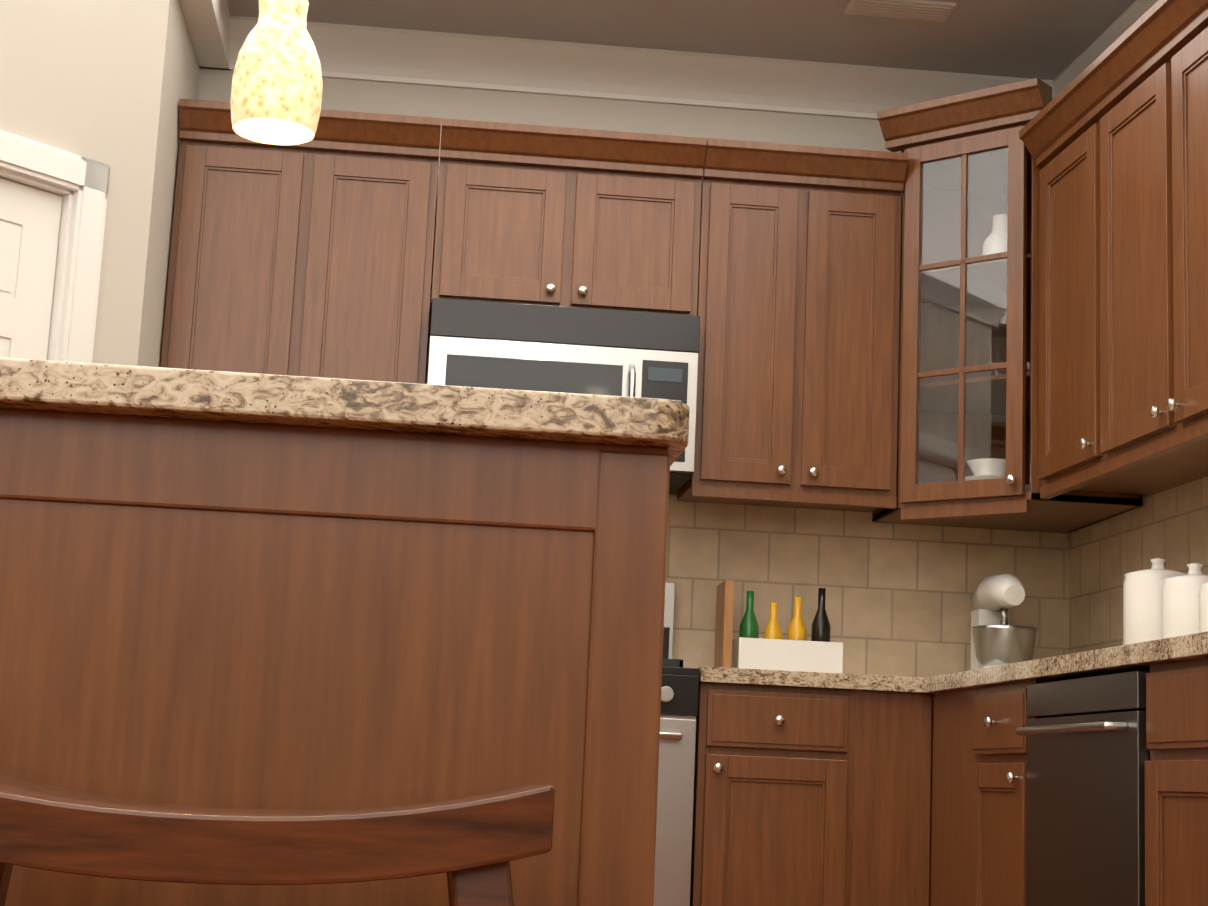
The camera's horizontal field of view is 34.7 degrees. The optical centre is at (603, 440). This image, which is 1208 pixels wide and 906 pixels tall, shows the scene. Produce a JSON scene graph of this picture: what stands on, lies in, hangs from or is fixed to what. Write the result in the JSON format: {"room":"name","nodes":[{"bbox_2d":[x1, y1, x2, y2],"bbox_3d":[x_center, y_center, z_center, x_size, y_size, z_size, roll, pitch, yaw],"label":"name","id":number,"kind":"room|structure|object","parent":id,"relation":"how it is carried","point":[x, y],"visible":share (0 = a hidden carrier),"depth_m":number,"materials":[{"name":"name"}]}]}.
{"room":"kitchen","nodes":[
{"label":"kitchen","id":0,"kind":"room"},
{"bbox_2d":[0,0,168,365],"bbox_3d":[-1.606,-0.078,4.608,0.110,2.850,1.082,-6,-13,39],"label":"wall","id":1,"kind":"structure","parent":0,"point":[83,78],"depth_m":4.99,"materials":[{"name":"beige paint"}]},
{"bbox_2d":[0,178,61,359],"bbox_3d":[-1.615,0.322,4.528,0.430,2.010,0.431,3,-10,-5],"label":"pantry door","id":2,"kind":"structure","parent":1,"relation":"in","point":[29,224],"depth_m":4.81,"materials":[{"name":"white wood"}]},
{"bbox_2d":[0,130,109,362],"bbox_3d":[-1.613,0.277,4.534,0.137,2.125,1.116,-6,-13,39],"label":"door frame","id":3,"kind":"structure","parent":1,"relation":"attached to","point":[79,184],"depth_m":4.87,"materials":[{"name":"white wood"}]},
{"bbox_2d":[137,0,199,366],"bbox_3d":[-1.310,0.063,5.324,0.110,2.850,0.705,3,-10,-5],"label":"wall","id":4,"kind":"structure","parent":0,"point":[181,69],"depth_m":5.18,"materials":[{"name":"beige paint"}]},
{"bbox_2d":[180,0,239,63],"bbox_3d":[-1.139,-1.273,5.515,0.104,0.140,0.601,3,-10,-5],"label":"crown molding","id":5,"kind":"structure","parent":4,"relation":"attached to","point":[218,33],"depth_m":5.66,"materials":[{"name":"white"}]},
{"bbox_2d":[197,68,932,905],"bbox_3d":[-0.625,0.177,5.793,5.720,2.850,0.120,3,-10,-5],"label":"wall","id":6,"kind":"structure","parent":0,"point":[585,112],"depth_m":5.99,"materials":[{"name":"beige paint"}]},
{"bbox_2d":[160,99,440,383],"bbox_3d":[-0.875,-0.403,5.600,0.739,1.040,0.387,3,-10,-5],"label":"upper cabinet","id":7,"kind":"object","parent":6,"relation":"attached to","point":[313,257],"visible":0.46,"depth_m":5.49,"materials":[{"name":"brown wood"}]},
{"bbox_2d":[430,118,706,326],"bbox_3d":[-0.113,-0.611,5.713,0.766,0.525,0.387,3,-10,-5],"label":"upper cabinet","id":8,"kind":"object","parent":6,"relation":"attached to","point":[565,217],"visible":0.98,"depth_m":5.57,"materials":[{"name":"brown wood"}]},
{"bbox_2d":[427,298,699,493],"bbox_3d":[-0.132,-0.124,5.592,0.760,0.455,0.454,3,-10,-5],"label":"microwave","id":9,"kind":"object","parent":8,"relation":"attached to","point":[498,345],"visible":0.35,"depth_m":5.43,"materials":[{"name":"silver metal"}]},
{"bbox_2d":[197,16,1047,119],"bbox_3d":[0.078,-1.136,5.981,2.624,0.140,0.098,3,-10,-5],"label":"crown molding","id":10,"kind":"structure","parent":6,"relation":"attached to","point":[351,52],"depth_m":5.98,"materials":[{"name":"white"}]},
{"bbox_2d":[677,138,907,511],"bbox_3d":[0.554,-0.316,5.729,0.593,1.040,0.387,3,-10,-5],"label":"upper cabinet","id":11,"kind":"object","parent":6,"relation":"attached to","point":[798,306],"visible":1,"depth_m":5.60,"materials":[{"name":"brown wood"}]},
{"bbox_2d":[666,476,1207,707],"bbox_3d":[-0.484,0.009,3.475,4.598,0.620,4.511,3,-10,-5],"label":"backsplash","id":12,"kind":"structure","parent":6,"relation":"attached to","point":[898,602],"depth_m":5.81,"materials":[{"name":"tile"}]},
{"bbox_2d":[227,0,1135,79],"bbox_3d":[-0.163,-1.938,2.081,5.720,0.050,8.570,3,-10,-5],"label":"ceiling","id":13,"kind":"structure","parent":0,"point":[1045,39],"depth_m":5.77,"materials":[{"name":"grey paint"}]},
{"bbox_2d":[230,0,322,144],"bbox_3d":[-0.471,-1.101,3.032,0.136,1.290,0.136,3,-10,-5],"label":"pendant light","id":14,"kind":"object","parent":13,"relation":"hanging from","point":[276,90],"visible":1,"depth_m":2.89,"materials":[{"name":"yellow glass"}]},
{"bbox_2d":[844,0,955,21],"bbox_3d":[0.850,-1.242,5.556,0.300,0.012,0.120,3,-10,-5],"label":"ceiling vent","id":15,"kind":"object","parent":13,"relation":"in","point":[928,10],"visible":1,"depth_m":5.54,"materials":[{"name":"grey"}]},
{"bbox_3d":[-0.290,0.914,1.573,5.720,0.050,8.570,3,-10,-5],"label":"floor","id":16,"kind":"structure","parent":0,"visible":0},
{"bbox_2d":[0,774,554,905],"bbox_3d":[-0.271,0.525,1.268,0.540,0.609,0.367,3,-10,-5],"label":"stool","id":17,"kind":"object","parent":16,"relation":"on","point":[472,846],"visible":1,"depth_m":1.20,"materials":[{"name":"brown wood"}]},
{"bbox_2d":[0,405,684,905],"bbox_3d":[-0.456,0.556,2.305,0.838,0.895,1.601,3,-10,-5],"label":"kitchen island","id":18,"kind":"object","parent":16,"relation":"on","point":[222,589],"depth_m":1.59,"materials":[{"name":"brown wood"}]},
{"bbox_2d":[0,357,689,448],"bbox_3d":[-0.465,0.098,2.388,0.920,0.035,1.674,3,-10,-5],"label":"island countertop","id":19,"kind":"structure","parent":18,"relation":"on","point":[77,387],"depth_m":1.58,"materials":[{"name":"beige stone"}]},
{"bbox_2d":[653,583,698,905],"bbox_3d":[-0.168,0.942,5.279,0.760,1.205,0.694,3,-10,-5],"label":"range","id":20,"kind":"object","parent":16,"relation":"on","point":[676,774],"visible":0.19,"depth_m":5.03,"materials":[{"name":"silver metal"}]},
{"bbox_2d":[690,666,909,905],"bbox_3d":[0.489,1.122,5.341,0.570,0.929,0.645,3,-10,-5],"label":"base cabinet","id":21,"kind":"object","parent":16,"relation":"on","point":[800,776],"depth_m":5.08,"materials":[{"name":"brown wood"}]},
{"bbox_2d":[714,580,842,672],"bbox_3d":[0.504,0.555,5.586,0.345,0.270,0.160,3,-10,-5],"label":"caddy","id":22,"kind":"object","parent":21,"relation":"on","point":[749,648],"visible":0.77,"depth_m":5.51,"materials":[{"name":"white wood"}]},
{"bbox_2d":[906,631,1207,905],"bbox_3d":[1.358,0.840,3.544,0.802,0.929,4.435,3,-10,-5],"label":"base cabinet","id":23,"kind":"object","parent":16,"relation":"on","point":[1077,779],"depth_m":4.13,"materials":[{"name":"brown wood"}]},
{"bbox_2d":[970,574,1036,669],"bbox_3d":[1.135,0.545,5.546,0.184,0.331,0.298,3,-10,-5],"label":"stand mixer","id":24,"kind":"object","parent":23,"relation":"on","point":[997,639],"visible":0.67,"depth_m":5.45,"materials":[{"name":"white metal"}]},
{"bbox_2d":[1123,572,1138,644],"bbox_3d":[1.392,0.446,4.852,0.167,0.305,0.170,6,-11,-17],"label":"canister","id":25,"kind":"object","parent":23,"relation":"on","point":[1130,595],"depth_m":4.83,"materials":[{"name":"white ceramic"}]},
{"bbox_2d":[1135,558,1174,642],"bbox_3d":[1.419,0.426,4.639,0.154,0.270,0.156,6,-11,-17],"label":"canister","id":26,"kind":"object","parent":23,"relation":"on","point":[1160,601],"depth_m":4.78,"materials":[{"name":"white ceramic"}]},
{"bbox_2d":[1175,563,1207,636],"bbox_3d":[1.444,0.409,4.452,0.138,0.240,0.140,6,-11,-17],"label":"canister","id":27,"kind":"object","parent":23,"relation":"on","point":[1191,589],"depth_m":4.58,"materials":[{"name":"white ceramic"}]},
{"bbox_3d":[2.032,-0.384,1.986,0.430,2.850,8.469,3,-10,-5],"label":"wall","id":28,"kind":"structure","parent":0,"visible":0},
{"bbox_2d":[872,78,1141,532],"bbox_3d":[1.133,-0.360,5.636,0.697,1.215,0.697,3,-10,-5],"label":"upper cabinet","id":29,"kind":"object","parent":28,"relation":"attached to","point":[968,412],"visible":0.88,"depth_m":5.59,"materials":[{"name":"brown wood"}]},
{"bbox_2d":[1048,0,1157,99],"bbox_3d":[1.998,-1.740,2.112,0.401,0.140,8.268,3,-10,-5],"label":"crown molding","id":30,"kind":"structure","parent":28,"relation":"attached to","point":[1138,8],"depth_m":5.71,"materials":[{"name":"white"}]},
{"bbox_2d":[1027,84,1194,495],"bbox_3d":[1.412,-0.402,5.121,0.383,1.010,0.528,3,-10,-5],"label":"upper cabinet","id":31,"kind":"object","parent":28,"relation":"attached to","point":[1051,142],"depth_m":5.20,"materials":[{"name":"brown wood"}]},
{"bbox_2d":[1075,0,1207,479],"bbox_3d":[1.470,-0.502,4.541,0.383,1.010,0.951,3,-10,-5],"label":"upper cabinet","id":32,"kind":"object","parent":28,"relation":"attached to","point":[1113,137],"depth_m":4.66,"materials":[{"name":"brown wood"}]}
]}

